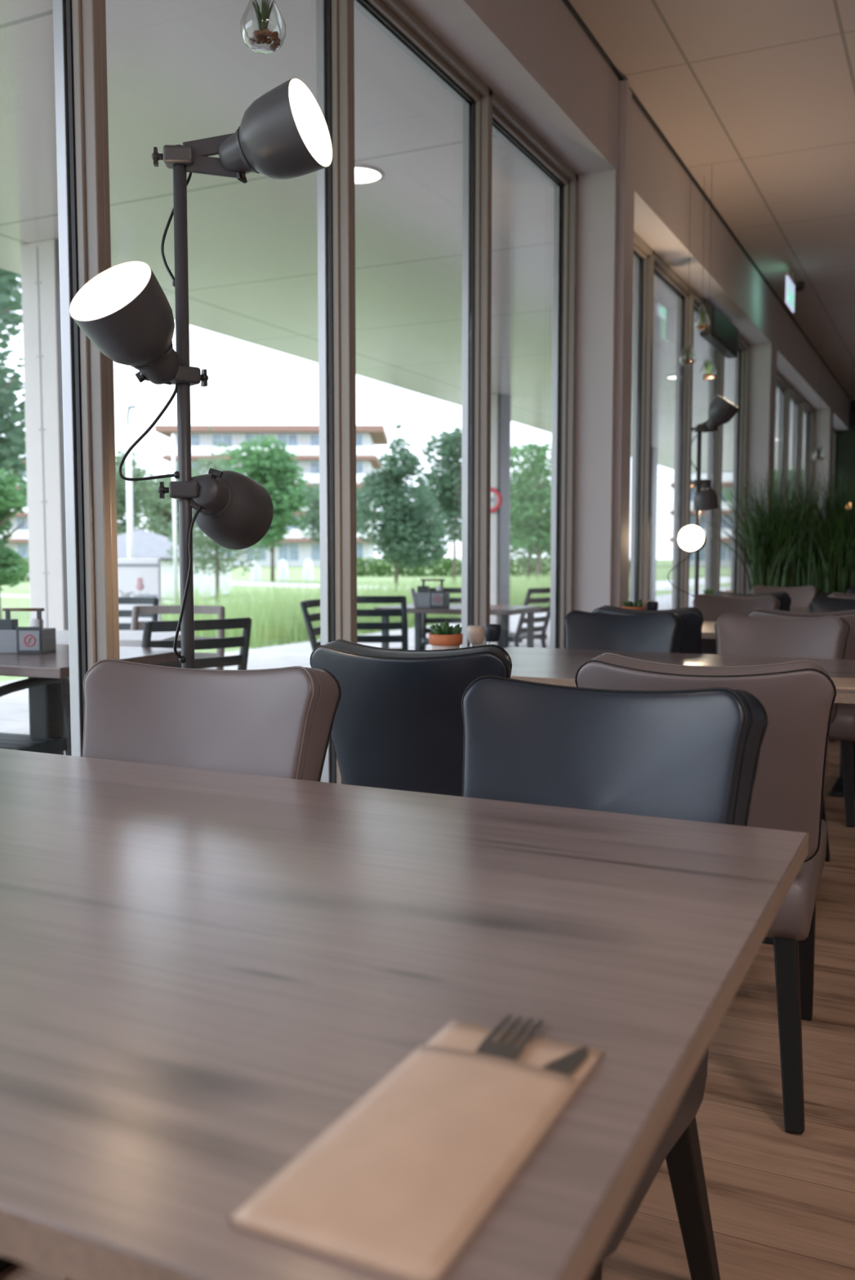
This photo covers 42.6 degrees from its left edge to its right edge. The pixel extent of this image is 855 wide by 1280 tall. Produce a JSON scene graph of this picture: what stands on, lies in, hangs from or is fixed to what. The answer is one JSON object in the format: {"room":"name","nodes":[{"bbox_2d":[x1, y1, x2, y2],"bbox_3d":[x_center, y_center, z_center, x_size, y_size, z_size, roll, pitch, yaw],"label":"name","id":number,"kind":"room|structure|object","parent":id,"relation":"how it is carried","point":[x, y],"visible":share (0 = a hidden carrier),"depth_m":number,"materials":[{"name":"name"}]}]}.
{"room":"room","nodes":[
{"label":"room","id":0,"kind":"room"},
{"bbox_2d":[0,740,854,1279],"bbox_3d":[4.857,0.752,5.497,8.000,0.120,22.000,2,5,26],"label":"floor","id":1,"kind":"structure","parent":0,"point":[781,1203],"depth_m":2.09,"materials":[{"name":"brown wood"}]},
{"bbox_2d":[69,77,332,668],"bbox_3d":[-0.437,-0.081,2.235,0.425,2.039,0.453,2,5,26],"label":"floor lamp","id":2,"kind":"object","parent":1,"relation":"on","point":[124,310],"visible":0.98,"depth_m":2.21,"materials":[{"name":"metal"}]},
{"bbox_2d":[64,658,341,1279],"bbox_3d":[-0.496,0.519,1.774,0.514,0.924,0.727,2,5,20],"label":"dining chair","id":3,"kind":"object","parent":1,"relation":"on","point":[277,722],"visible":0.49,"depth_m":1.97,"materials":[{"name":"brown leather"}]},
{"bbox_2d":[0,748,808,1279],"bbox_3d":[-0.424,0.636,1.317,1.532,0.750,1.065,2,5,26],"label":"dining table","id":4,"kind":"object","parent":1,"relation":"on","point":[202,972],"visible":0.98,"depth_m":0.93,"materials":[{"name":"brown wood"}]},
{"bbox_2d":[229,1020,603,1279],"bbox_3d":[0.011,0.303,0.694,0.121,0.009,0.288,2,5,26],"label":"pouch","id":5,"kind":"object","parent":4,"relation":"on","point":[397,1186],"visible":1,"depth_m":0.64,"materials":[{"name":"paper"}]},
{"bbox_2d":[474,1013,543,1060],"bbox_3d":[0.031,0.300,0.736,0.031,0.005,0.246,2,5,22],"label":"fork","id":6,"kind":"object","parent":5,"relation":"in","point":[508,1051],"visible":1,"depth_m":0.80,"materials":[{"name":"metal"}]},
{"bbox_2d":[542,1044,587,1075],"bbox_3d":[0.056,0.303,0.712,0.020,0.003,0.214,3,5,34],"label":"knife","id":7,"kind":"object","parent":5,"relation":"in","point":[568,1064],"visible":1,"depth_m":0.77,"materials":[{"name":"metal"}]},
{"bbox_2d":[310,639,511,796],"bbox_3d":[0.074,0.446,2.731,0.485,0.924,0.727,2,5,24],"label":"dining chair","id":8,"kind":"object","parent":1,"relation":"on","point":[397,724],"visible":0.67,"depth_m":2.43,"materials":[{"name":"black leather"}]},
{"bbox_2d":[461,675,768,1279],"bbox_3d":[0.153,0.541,1.487,0.485,0.924,0.727,2,5,26],"label":"dining chair","id":9,"kind":"object","parent":1,"relation":"on","point":[690,754],"visible":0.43,"depth_m":1.64,"materials":[{"name":"black leather"}]},
{"bbox_2d":[564,610,686,653],"bbox_3d":[0.639,0.356,4.057,0.485,0.900,0.727,2,5,26],"label":"dining chair","id":10,"kind":"object","parent":1,"relation":"on","point":[584,630],"visible":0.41,"depth_m":4.25,"materials":[{"name":"black leather"}]},
{"bbox_2d":[592,604,702,653],"bbox_3d":[1.059,0.286,4.965,0.485,0.900,0.727,2,5,26],"label":"dining chair","id":11,"kind":"object","parent":1,"relation":"on","point":[693,617],"visible":0.22,"depth_m":4.60,"materials":[{"name":"black leather"}]},
{"bbox_2d":[503,646,854,944],"bbox_3d":[0.760,0.458,3.634,1.432,0.750,1.000,2,5,26],"label":"dining table","id":12,"kind":"object","parent":1,"relation":"on","point":[554,666],"visible":0.23,"depth_m":3.74,"materials":[{"name":"brown wood"}]},
{"bbox_2d":[428,620,462,649],"bbox_3d":[0.061,0.008,3.640,0.114,0.147,0.116,2,5,26],"label":"succulent pot","id":13,"kind":"object","parent":12,"relation":"on","point":[442,637],"visible":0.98,"depth_m":3.60,"materials":[{"name":"orange ceramic"}]},
{"bbox_2d":[466,625,484,647],"bbox_3d":[0.167,0.012,3.766,0.062,0.120,0.062,2,5,26],"label":"mill","id":14,"kind":"object","parent":12,"relation":"on","point":[475,633],"visible":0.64,"depth_m":3.74,"materials":[{"name":"beige ceramic"}]},
{"bbox_2d":[484,623,501,645],"bbox_3d":[0.228,0.005,3.858,0.062,0.120,0.062,2,5,26],"label":"mill","id":15,"kind":"object","parent":12,"relation":"on","point":[492,631],"visible":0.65,"depth_m":3.83,"materials":[{"name":"black ceramic"}]},
{"bbox_2d":[831,677,854,689],"bbox_3d":[1.188,0.119,3.092,0.121,0.009,0.288,2,5,26],"label":"pouch","id":16,"kind":"object","parent":12,"relation":"on","point":[848,683],"visible":0.66,"depth_m":3.04,"materials":[{"name":"paper"}]},
{"bbox_2d":[666,394,738,597],"bbox_3d":[1.666,-0.456,6.768,0.421,2.094,0.338,-3,5,-32],"label":"floor lamp","id":17,"kind":"object","parent":1,"relation":"on","point":[691,538],"visible":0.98,"depth_m":6.72,"materials":[{"name":"metal"}]},
{"bbox_2d":[574,652,835,1133],"bbox_3d":[0.635,0.473,2.376,0.485,0.924,0.727,2,5,24],"label":"dining chair","id":18,"kind":"object","parent":1,"relation":"on","point":[797,698],"visible":0.41,"depth_m":2.07,"materials":[{"name":"leather"}]},
{"bbox_2d":[692,594,781,654],"bbox_3d":[1.597,0.213,5.910,0.485,0.900,0.727,2,5,26],"label":"dining chair","id":19,"kind":"object","parent":1,"relation":"on","point":[711,607],"visible":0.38,"depth_m":6.12,"materials":[{"name":"brown leather"}]},
{"bbox_2d":[711,591,791,611],"bbox_3d":[2.083,0.134,6.952,0.485,0.900,0.727,2,5,26],"label":"dining chair","id":20,"kind":"object","parent":1,"relation":"on","point":[785,600],"visible":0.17,"depth_m":6.58,"materials":[{"name":"black leather"}]},
{"bbox_2d":[701,620,844,797],"bbox_3d":[1.686,0.312,5.536,1.432,0.750,0.960,2,5,26],"label":"dining table","id":21,"kind":"object","parent":1,"relation":"on","point":[708,631],"visible":0.12,"depth_m":5.23,"materials":[{"name":"brown wood"}]},
{"bbox_2d":[621,599,644,609],"bbox_3d":[1.045,-0.139,5.593,0.114,0.141,0.118,2,5,26],"label":"succulent pot","id":22,"kind":"object","parent":21,"relation":"on","point":[628,605],"visible":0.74,"depth_m":5.56,"materials":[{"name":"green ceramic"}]},
{"bbox_2d":[714,613,849,862],"bbox_3d":[1.183,0.372,3.849,0.485,0.900,0.727,2,5,26],"label":"dining chair","id":23,"kind":"object","parent":1,"relation":"on","point":[825,637],"visible":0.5,"depth_m":4.04,"materials":[{"name":"brown leather"}]},
{"bbox_2d":[750,585,819,606],"bbox_3d":[2.487,0.068,7.806,0.485,0.900,0.727,2,5,26],"label":"dining chair","id":24,"kind":"object","parent":1,"relation":"on","point":[799,596],"visible":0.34,"depth_m":7.96,"materials":[{"name":"brown leather"}]},
{"bbox_2d":[748,591,844,596],"bbox_3d":[3.494,0.053,8.392,1.980,0.830,0.380,2,5,26],"label":"planter","id":25,"kind":"object","parent":1,"relation":"on","point":[821,593],"visible":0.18,"depth_m":8.39,"materials":[{"name":"soil"}]},
{"bbox_2d":[668,462,854,592],"bbox_3d":[3.218,-0.873,8.298,3.029,1.032,1.794,3,6,37],"label":"ornamental grass","id":26,"kind":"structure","parent":25,"relation":"in","point":[780,553],"depth_m":8.51,"materials":[{"name":"plant"}]},
{"bbox_2d":[746,607,854,826],"bbox_3d":[1.674,0.301,4.767,0.485,0.900,0.727,2,5,26],"label":"dining chair","id":27,"kind":"object","parent":1,"relation":"on","point":[842,729],"visible":0.16,"depth_m":4.53,"materials":[{"name":"brown leather"}]},
{"bbox_2d":[808,595,854,612],"bbox_3d":[2.164,0.235,5.636,0.485,0.900,0.727,2,5,26],"label":"dining chair","id":28,"kind":"object","parent":1,"relation":"on","point":[818,603],"visible":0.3,"depth_m":5.88,"materials":[{"name":"black leather"}]},
{"bbox_2d":[826,591,854,742],"bbox_3d":[2.694,0.154,6.679,0.485,0.900,0.727,2,5,26],"label":"dining chair","id":29,"kind":"object","parent":1,"relation":"on","point":[838,595],"visible":0.1,"depth_m":6.42,"materials":[{"name":"black leather"}]},
{"bbox_2d":[400,0,849,612],"bbox_3d":[1.477,-1.163,6.996,0.295,3.468,22.000,2,5,26],"label":"wall","id":30,"kind":"structure","parent":0,"point":[534,55],"depth_m":5.59,"materials":[{"name":"paint"}]},
{"bbox_2d":[53,0,113,756],"bbox_3d":[-1.045,-0.582,2.064,0.113,2.975,1.147,2,5,26],"label":"window","id":31,"kind":"structure","parent":30,"relation":"in","point":[76,23],"depth_m":2.55,"materials":[{"name":"grey metal"}]},
{"bbox_2d":[98,0,353,784],"bbox_3d":[-0.544,-0.661,3.093,0.113,2.975,1.147,2,5,26],"label":"window","id":32,"kind":"structure","parent":30,"relation":"in","point":[333,38],"depth_m":3.54,"materials":[{"name":"grey metal"}]},
{"bbox_2d":[350,0,489,648],"bbox_3d":[-0.043,-0.740,4.122,0.113,2.975,1.147,2,5,26],"label":"window","id":33,"kind":"structure","parent":30,"relation":"in","point":[393,18],"depth_m":4.54,"materials":[{"name":"grey metal"}]},
{"bbox_2d":[470,88,577,648],"bbox_3d":[0.458,-0.819,5.151,0.113,2.975,1.147,2,5,26],"label":"window","id":34,"kind":"structure","parent":30,"relation":"in","point":[505,124],"depth_m":5.56,"materials":[{"name":"grey metal"}]},
{"bbox_2d":[613,80,631,608],"bbox_3d":[1.005,-1.058,5.651,0.035,3.465,0.160,2,5,26],"label":"trim","id":35,"kind":"structure","parent":30,"relation":"attached to","point":[625,94],"depth_m":5.57,"materials":[{"name":"paint"}]},
{"bbox_2d":[629,231,653,602],"bbox_3d":[1.113,-0.922,6.495,0.113,2.975,1.150,2,5,26],"label":"window","id":36,"kind":"structure","parent":30,"relation":"in","point":[642,251],"depth_m":6.95,"materials":[{"name":"grey metal"}]},
{"bbox_2d":[635,250,693,608],"bbox_3d":[1.615,-1.001,7.526,0.113,2.975,1.150,2,5,26],"label":"window","id":37,"kind":"structure","parent":30,"relation":"in","point":[668,278],"depth_m":7.96,"materials":[{"name":"grey metal"}]},
{"bbox_2d":[676,289,724,608],"bbox_3d":[2.117,-1.080,8.558,0.113,2.975,1.150,2,5,26],"label":"window","id":38,"kind":"structure","parent":30,"relation":"in","point":[698,300],"depth_m":9.01,"materials":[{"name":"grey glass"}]},
{"bbox_2d":[561,0,850,399],"bbox_3d":[1.606,-2.902,6.800,0.032,0.034,22.000,2,5,26],"label":"trim","id":39,"kind":"structure","parent":30,"relation":"attached to","point":[567,4],"depth_m":6.48,"materials":[{"name":"metal"}]},
{"bbox_2d":[699,302,737,358],"bbox_3d":[2.265,-2.382,8.498,0.095,0.230,1.050,2,5,26],"label":"operator","id":40,"kind":"object","parent":30,"relation":"attached to","point":[722,335],"visible":0.99,"depth_m":8.32,"materials":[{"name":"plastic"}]},
{"bbox_2d":[708,334,749,593],"bbox_3d":[2.620,-1.159,9.589,0.113,2.975,1.150,2,5,26],"label":"window","id":41,"kind":"structure","parent":30,"relation":"in","point":[740,443],"depth_m":10.01,"materials":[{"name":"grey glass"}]},
{"bbox_2d":[776,372,790,515],"bbox_3d":[3.777,-1.342,11.966,0.113,2.975,1.150,2,5,26],"label":"window","id":42,"kind":"structure","parent":30,"relation":"in","point":[781,384],"depth_m":12.38,"materials":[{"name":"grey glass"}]},
{"bbox_2d":[779,386,803,522],"bbox_3d":[4.280,-1.421,12.998,0.113,2.975,1.150,2,5,26],"label":"window","id":43,"kind":"structure","parent":30,"relation":"in","point":[796,401],"depth_m":13.29,"materials":[{"name":"clear glass"}]},
{"bbox_2d":[800,399,814,533],"bbox_3d":[4.782,-1.500,14.029,0.113,2.975,1.150,2,5,26],"label":"window","id":44,"kind":"structure","parent":30,"relation":"in","point":[808,415],"depth_m":14.38,"materials":[{"name":"clear glass"}]},
{"bbox_2d":[830,428,835,523],"bbox_3d":[5.939,-1.682,16.406,0.113,2.975,1.150,2,5,26],"label":"window","id":45,"kind":"structure","parent":30,"relation":"in","point":[833,430],"depth_m":16.78,"materials":[{"name":"clear glass"}]},
{"bbox_2d":[568,0,854,399],"bbox_3d":[5.039,-2.846,5.132,7.595,0.150,22.000,2,5,26],"label":"ceiling","id":46,"kind":"structure","parent":0,"point":[760,93],"depth_m":5.91,"materials":[{"name":"tile"}]},
{"bbox_2d":[240,0,285,53],"bbox_3d":[-0.374,-1.955,2.457,0.102,1.218,0.102,2,5,26],"label":"glass terrarium","id":47,"kind":"object","parent":46,"relation":"hanging from","point":[260,36],"visible":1,"depth_m":2.49,"materials":[{"name":"glass"}]},
{"bbox_2d":[252,0,273,31],"bbox_3d":[-0.374,-1.432,2.500,0.049,0.100,0.049,2,5,26],"label":"plant","id":48,"kind":"object","parent":47,"relation":"on","point":[263,18],"depth_m":2.49,"materials":[{"name":"plant"}]},
{"bbox_2d":[679,182,695,365],"bbox_3d":[1.640,-2.318,6.884,0.102,1.170,0.102,2,5,26],"label":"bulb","id":49,"kind":"object","parent":46,"relation":"hanging from","point":[686,360],"visible":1,"depth_m":6.91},
{"bbox_2d":[683,345,691,359],"bbox_3d":[1.642,-1.819,6.915,0.042,0.100,0.050,-4,6,-43],"label":"plant","id":50,"kind":"object","parent":49,"relation":"on","point":[686,352],"depth_m":6.91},
{"bbox_2d":[693,176,710,331],"bbox_3d":[1.734,-2.430,6.907,0.102,0.950,0.102,2,5,26],"label":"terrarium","id":51,"kind":"object","parent":46,"relation":"hanging from","point":[702,317],"visible":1,"depth_m":6.92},
{"bbox_2d":[698,165,715,381],"bbox_3d":[1.731,-2.247,6.733,0.102,1.290,0.102,2,5,26],"label":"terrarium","id":52,"kind":"object","parent":46,"relation":"hanging from","point":[707,367],"visible":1,"depth_m":6.76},
{"bbox_2d":[703,359,711,374],"bbox_3d":[1.731,-1.688,6.779,0.048,0.100,0.050,2,5,26],"label":"plant","id":53,"kind":"object","parent":52,"relation":"on","point":[706,366],"depth_m":6.77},
{"bbox_2d":[784,263,795,312],"bbox_3d":[2.992,-2.908,9.057,0.027,0.324,0.422,2,5,26],"label":"exit sign","id":54,"kind":"object","parent":46,"relation":"hanging from","point":[789,283],"visible":1,"depth_m":9.00,"materials":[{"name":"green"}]},
{"bbox_2d":[833,399,854,526],"bbox_3d":[9.786,-1.804,15.276,8.220,3.480,0.200,2,5,26],"label":"wall","id":55,"kind":"structure","parent":0,"point":[843,445],"depth_m":16.75,"materials":[{"name":"paint"}]},
{"label":"outside","id":56,"kind":"structure","parent":0,"visible":0},
{"bbox_2d":[26,573,730,590],"bbox_3d":[-19.332,-3.608,62.035,72.253,0.045,32.031,2,5,26],"label":"footpath","id":57,"kind":"structure","parent":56,"point":[665,584],"depth_m":43.80,"materials":[{"name":"concrete"}]},
{"bbox_2d":[510,440,551,582],"bbox_3d":[3.465,-4.057,35.850,2.541,4.930,2.306,1,4,12],"label":"tree","id":58,"kind":"object","parent":57,"relation":"on","point":[540,542],"visible":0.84,"depth_m":35.41,"materials":[{"name":"green plant"}]},
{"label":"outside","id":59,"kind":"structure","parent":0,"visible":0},
{"bbox_2d":[0,586,719,603],"bbox_3d":[-7.413,-1.416,33.461,35.524,0.045,14.068,0,4,2],"label":"garden path","id":60,"kind":"structure","parent":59,"point":[692,588],"depth_m":31.19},
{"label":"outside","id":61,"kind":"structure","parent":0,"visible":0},
{"bbox_2d":[0,559,730,681],"bbox_3d":[-76.681,-10.080,148.063,252.400,0.270,440.000,2,5,26],"label":"lawn","id":62,"kind":"structure","parent":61,"point":[663,567],"depth_m":47.11,"materials":[{"name":"plant"}]},
{"bbox_2d":[0,268,27,511],"bbox_3d":[-10.236,-4.756,20.582,7.251,8.660,6.630,2,5,23],"label":"tree","id":63,"kind":"object","parent":62,"relation":"on","point":[13,446],"visible":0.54,"depth_m":20.43,"materials":[{"name":"green plant"}]},
{"bbox_2d":[0,467,29,618],"bbox_3d":[-5.858,-1.131,14.609,1.397,2.350,1.353,2,5,26],"label":"tree","id":64,"kind":"object","parent":62,"relation":"on","point":[11,499],"visible":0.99,"depth_m":14.63,"materials":[{"name":"green plant"}]},
{"bbox_2d":[0,457,29,565],"bbox_3d":[-56.356,-14.392,125.306,37.200,11.750,14.000,0,4,-4],"label":"apartment building","id":65,"kind":"structure","parent":62,"relation":"on","point":[19,542],"depth_m":120.59,"materials":[{"name":"white paint"}]},
{"bbox_2d":[8,555,29,582],"bbox_3d":[-21.354,-3.035,47.522,10.786,1.197,1.198,-1,5,-15],"label":"tree","id":66,"kind":"object","parent":62,"relation":"on","point":[27,562],"visible":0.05,"depth_m":48.26,"materials":[{"name":"green plant"}]},
{"bbox_2d":[124,404,137,558],"bbox_3d":[-3.734,-1.463,13.937,0.195,3.005,0.090,2,5,26],"label":"street lamp","id":67,"kind":"object","parent":62,"relation":"on","point":[127,428],"visible":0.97,"depth_m":13.90,"materials":[{"name":"white paint"}]},
{"bbox_2d":[115,449,172,535],"bbox_3d":[-9.959,-3.695,34.582,3.784,4.403,3.444,4,6,39],"label":"tree","id":68,"kind":"object","parent":62,"relation":"on","point":[121,484],"visible":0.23,"depth_m":33.99,"materials":[{"name":"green plant"}]},
{"bbox_2d":[134,465,203,544],"bbox_3d":[-10.889,-5.000,47.136,4.124,5.086,4.166,0,4,-3],"label":"tree","id":69,"kind":"object","parent":62,"relation":"on","point":[158,520],"visible":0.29,"depth_m":46.68,"materials":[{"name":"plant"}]},
{"bbox_2d":[171,434,177,620],"bbox_3d":[-3.439,-1.412,14.946,0.056,2.750,0.056,2,5,26],"label":"flag pole","id":70,"kind":"object","parent":62,"relation":"on","point":[173,455],"visible":0.66,"depth_m":14.92,"materials":[{"name":"metal"}]},
{"bbox_2d":[116,528,235,599],"bbox_3d":[-7.958,-2.152,30.468,4.500,1.850,4.500,0,4,1],"label":"pavilion","id":71,"kind":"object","parent":62,"relation":"on","point":[147,544],"visible":0.21,"depth_m":28.95,"materials":[{"name":"white paint"}]},
{"bbox_2d":[162,425,266,604],"bbox_3d":[-4.960,-2.883,25.611,2.372,4.152,2.223,-3,5,-32],"label":"tree","id":72,"kind":"object","parent":62,"relation":"on","point":[207,541],"visible":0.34,"depth_m":25.48,"materials":[{"name":"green plant"}]},
{"bbox_2d":[250,560,261,580],"bbox_3d":[-7.973,-3.272,51.016,0.520,1.000,0.507,2,5,26],"label":"bollard","id":73,"kind":"object","parent":62,"relation":"on","point":[255,573],"visible":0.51,"depth_m":50.83,"materials":[{"name":"paint"}]},
{"bbox_2d":[211,435,319,582],"bbox_3d":[-6.791,-5.630,47.298,5.540,6.313,4.339,2,5,26],"label":"tree","id":74,"kind":"object","parent":62,"relation":"on","point":[273,469],"visible":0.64,"depth_m":46.79,"materials":[{"name":"green plant"}]},
{"bbox_2d":[154,425,388,566],"bbox_3d":[-16.389,-15.500,121.120,23.700,14.600,14.000,0,4,0],"label":"apartment building","id":75,"kind":"structure","parent":62,"relation":"on","point":[303,441],"depth_m":115.05,"materials":[{"name":"white paint"}]},
{"bbox_2d":[277,559,288,580],"bbox_3d":[-6.721,-3.276,51.075,0.520,1.000,0.507,2,5,26],"label":"bollard","id":76,"kind":"object","parent":62,"relation":"on","point":[282,571],"visible":0.94,"depth_m":50.89,"materials":[{"name":"paint"}]},
{"bbox_2d":[302,559,313,580],"bbox_3d":[-5.560,-3.284,51.178,0.520,1.000,0.507,2,5,26],"label":"bollard","id":77,"kind":"object","parent":62,"relation":"on","point":[308,571],"visible":0.97,"depth_m":51.00,"materials":[{"name":"paint"}]},
{"bbox_2d":[13,571,630,648],"bbox_3d":[-0.485,-1.023,23.128,6.422,0.782,19.256,2,5,26],"label":"meadow grass","id":78,"kind":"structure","parent":62,"relation":"on","point":[276,620],"depth_m":15.58,"materials":[{"name":"plant"}]},
{"bbox_2d":[298,482,370,547],"bbox_3d":[-3.680,-4.379,44.759,2.764,4.209,2.910,2,5,26],"label":"tree","id":79,"kind":"object","parent":62,"relation":"on","point":[311,516],"visible":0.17,"depth_m":44.38,"materials":[{"name":"green plant"}]},
{"bbox_2d":[355,422,453,595],"bbox_3d":[-0.669,-3.510,29.871,2.745,4.752,2.887,1,4,9],"label":"tree","id":80,"kind":"object","parent":62,"relation":"on","point":[387,491],"visible":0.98,"depth_m":29.39,"materials":[{"name":"green plant"}]},
{"bbox_2d":[408,426,462,583],"bbox_3d":[1.065,-4.869,40.130,3.615,5.893,2.967,2,5,26],"label":"tree","id":81,"kind":"object","parent":62,"relation":"on","point":[447,487],"visible":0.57,"depth_m":39.50,"materials":[{"name":"green plant"}]},
{"bbox_2d":[356,555,630,577],"bbox_3d":[3.326,-3.944,59.395,17.600,1.199,1.202,0,4,2],"label":"hedge","id":82,"kind":"object","parent":62,"relation":"on","point":[446,564],"visible":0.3,"depth_m":59.28,"materials":[{"name":"green plant"}]},
{"bbox_2d":[510,450,551,579],"bbox_3d":[4.509,-5.723,49.941,4.526,6.094,4.877,2,5,26],"label":"tree","id":83,"kind":"object","parent":62,"relation":"on","point":[522,555],"visible":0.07,"depth_m":49.56,"materials":[{"name":"green plant"}]},
{"bbox_2d":[669,470,777,566],"bbox_3d":[40.639,-13.738,116.788,29.200,11.750,14.000,1,5,18],"label":"apartment building","id":84,"kind":"structure","parent":62,"relation":"on","point":[725,551],"depth_m":114.20,"materials":[{"name":"white paint"}]},
{"bbox_2d":[721,469,781,506],"bbox_3d":[19.196,-6.920,59.797,5.686,6.977,6.446,-1,4,-7],"label":"tree","id":85,"kind":"object","parent":62,"relation":"on","point":[728,495],"visible":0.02,"depth_m":60.26,"materials":[{"name":"green plant"}]},
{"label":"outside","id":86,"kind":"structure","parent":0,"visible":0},
{"bbox_2d":[0,586,730,782],"bbox_3d":[2.662,-0.105,16.534,5.580,0.100,48.000,2,5,26],"label":"paving","id":87,"kind":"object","parent":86,"point":[14,706],"visible":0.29,"depth_m":12.21,"materials":[{"name":"concrete"}]},
{"bbox_2d":[0,677,71,755],"bbox_3d":[-1.628,0.395,3.845,0.538,0.850,0.648,2,5,21],"label":"chair","id":88,"kind":"object","parent":87,"relation":"on","point":[23,742],"visible":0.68,"depth_m":3.94,"materials":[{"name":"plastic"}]},
{"bbox_2d":[20,238,69,679],"bbox_3d":[-2.328,-0.958,7.059,0.320,3.050,0.349,2,5,26],"label":"column","id":89,"kind":"structure","parent":87,"relation":"on","point":[40,262],"depth_m":6.88,"materials":[{"name":"grey paint"}]},
{"bbox_2d":[0,644,181,755],"bbox_3d":[-1.406,0.425,4.062,0.780,0.750,0.780,2,5,21],"label":"table","id":90,"kind":"object","parent":87,"relation":"on","point":[45,701],"visible":0.24,"depth_m":4.00,"materials":[{"name":"wood"}]},
{"bbox_2d":[0,608,56,653],"bbox_3d":[-1.528,-0.028,4.095,0.236,0.183,0.139,0,4,4],"label":"condiment caddy","id":91,"kind":"object","parent":90,"relation":"on","point":[35,638],"visible":1,"depth_m":4.04,"materials":[{"name":"grey paint"}]},
{"bbox_2d":[30,618,43,629],"bbox_3d":[-1.460,-0.021,4.106,0.048,0.117,0.048,0,4,4],"label":"jar","id":92,"kind":"object","parent":91,"relation":"on","point":[33,622],"depth_m":4.08,"materials":[{"name":"paint"}]},
{"bbox_2d":[55,630,195,647],"bbox_3d":[-1.462,0.350,5.043,0.660,0.750,0.600,0,4,2],"label":"table","id":93,"kind":"object","parent":87,"relation":"on","point":[126,637],"visible":0.14,"depth_m":4.88,"materials":[{"name":"white paint"}]},
{"bbox_2d":[118,596,159,630],"bbox_3d":[-1.959,0.174,6.719,0.518,0.850,0.648,0,4,4],"label":"chair","id":94,"kind":"object","parent":87,"relation":"on","point":[122,600],"visible":0.06,"depth_m":6.96,"materials":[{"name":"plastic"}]},
{"bbox_2d":[117,558,161,622],"bbox_3d":[-2.666,-0.129,9.062,0.951,1.090,0.400,0,4,4],"label":"sign board","id":95,"kind":"object","parent":87,"relation":"on","point":[137,577],"visible":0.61,"depth_m":8.99,"materials":[{"name":"white paint"}]},
{"bbox_2d":[130,605,225,670],"bbox_3d":[-1.310,0.264,5.549,0.518,0.850,0.648,0,4,0],"label":"chair","id":96,"kind":"object","parent":87,"relation":"on","point":[135,624],"visible":0.07,"depth_m":5.78,"materials":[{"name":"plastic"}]},
{"bbox_2d":[141,617,252,670],"bbox_3d":[-1.112,0.321,4.807,0.518,0.850,0.648,-3,6,-38],"label":"chair","id":97,"kind":"object","parent":87,"relation":"on","point":[241,660],"visible":0.16,"depth_m":4.58,"materials":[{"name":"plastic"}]},
{"bbox_2d":[299,599,320,650],"bbox_3d":[-0.399,0.191,6.503,0.648,0.850,0.518,1,5,16],"label":"chair","id":98,"kind":"object","parent":87,"relation":"on","point":[308,618],"visible":0.16,"depth_m":6.32,"materials":[{"name":"metal"}]},
{"bbox_2d":[356,595,408,649],"bbox_3d":[-0.370,0.138,7.088,0.528,0.866,0.661,0,4,2],"label":"chair","id":99,"kind":"object","parent":87,"relation":"on","point":[402,625],"visible":0.19,"depth_m":6.79,"materials":[{"name":"metal"}]},
{"bbox_2d":[421,587,461,649],"bbox_3d":[0.195,0.017,8.773,0.518,0.850,0.648,0,4,2],"label":"chair","id":100,"kind":"object","parent":87,"relation":"on","point":[424,641],"visible":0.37,"depth_m":8.98,"materials":[{"name":"metal"}]},
{"bbox_2d":[373,604,540,649],"bbox_3d":[0.223,0.137,7.818,1.000,0.750,0.700,2,5,23],"label":"table","id":101,"kind":"object","parent":87,"relation":"on","point":[504,611],"visible":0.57,"depth_m":7.64,"materials":[{"name":"wood"}]},
{"bbox_2d":[409,578,449,608],"bbox_3d":[0.011,-0.317,7.676,0.259,0.219,0.153,1,5,16],"label":"condiment caddy","id":102,"kind":"object","parent":101,"relation":"on","point":[424,597],"visible":0.99,"depth_m":7.62,"materials":[{"name":"grey paint"}]},
{"bbox_2d":[489,393,511,644],"bbox_3d":[0.804,-1.451,13.490,0.320,3.050,0.349,2,5,26],"label":"column","id":103,"kind":"structure","parent":87,"relation":"on","point":[500,404],"depth_m":13.34,"materials":[{"name":"grey paint"}]},
{"bbox_2d":[0,0,782,472],"bbox_3d":[2.224,-3.219,13.331,4.014,0.500,25.700,2,5,26],"label":"canopy","id":104,"kind":"object","parent":103,"relation":"on","point":[179,72],"visible":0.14,"depth_m":6.11,"materials":[{"name":"paint"}]},
{"bbox_2d":[354,164,384,185],"bbox_3d":[-0.358,-2.371,5.600,0.280,0.008,0.280,2,5,26],"label":"soffit light","id":105,"kind":"object","parent":104,"relation":"attached to","point":[363,174],"visible":0.54,"depth_m":5.59,"materials":[{"name":"white paint"}]},
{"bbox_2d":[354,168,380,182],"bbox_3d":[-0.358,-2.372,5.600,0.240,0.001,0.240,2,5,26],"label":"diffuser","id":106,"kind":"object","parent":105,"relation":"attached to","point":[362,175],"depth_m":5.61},
{"bbox_2d":[490,488,502,512],"bbox_3d":[0.763,-1.690,13.271,0.300,0.300,0.014,2,5,26],"label":"round sign","id":107,"kind":"object","parent":103,"relation":"attached to","point":[495,496],"visible":0.46,"depth_m":13.24,"materials":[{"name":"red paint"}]},
{"bbox_2d":[496,587,550,648],"bbox_3d":[0.734,-0.021,9.269,0.648,0.850,0.518,3,5,34],"label":"chair","id":108,"kind":"object","parent":87,"relation":"on","point":[517,637],"visible":0.52,"depth_m":9.04,"materials":[{"name":"metal"}]},
{"bbox_2d":[648,447,657,601],"bbox_3d":[3.971,-1.950,19.992,0.320,3.050,0.349,2,5,26],"label":"column","id":109,"kind":"structure","parent":87,"relation":"on","point":[654,451],"depth_m":19.86,"materials":[{"name":"grey paint"}]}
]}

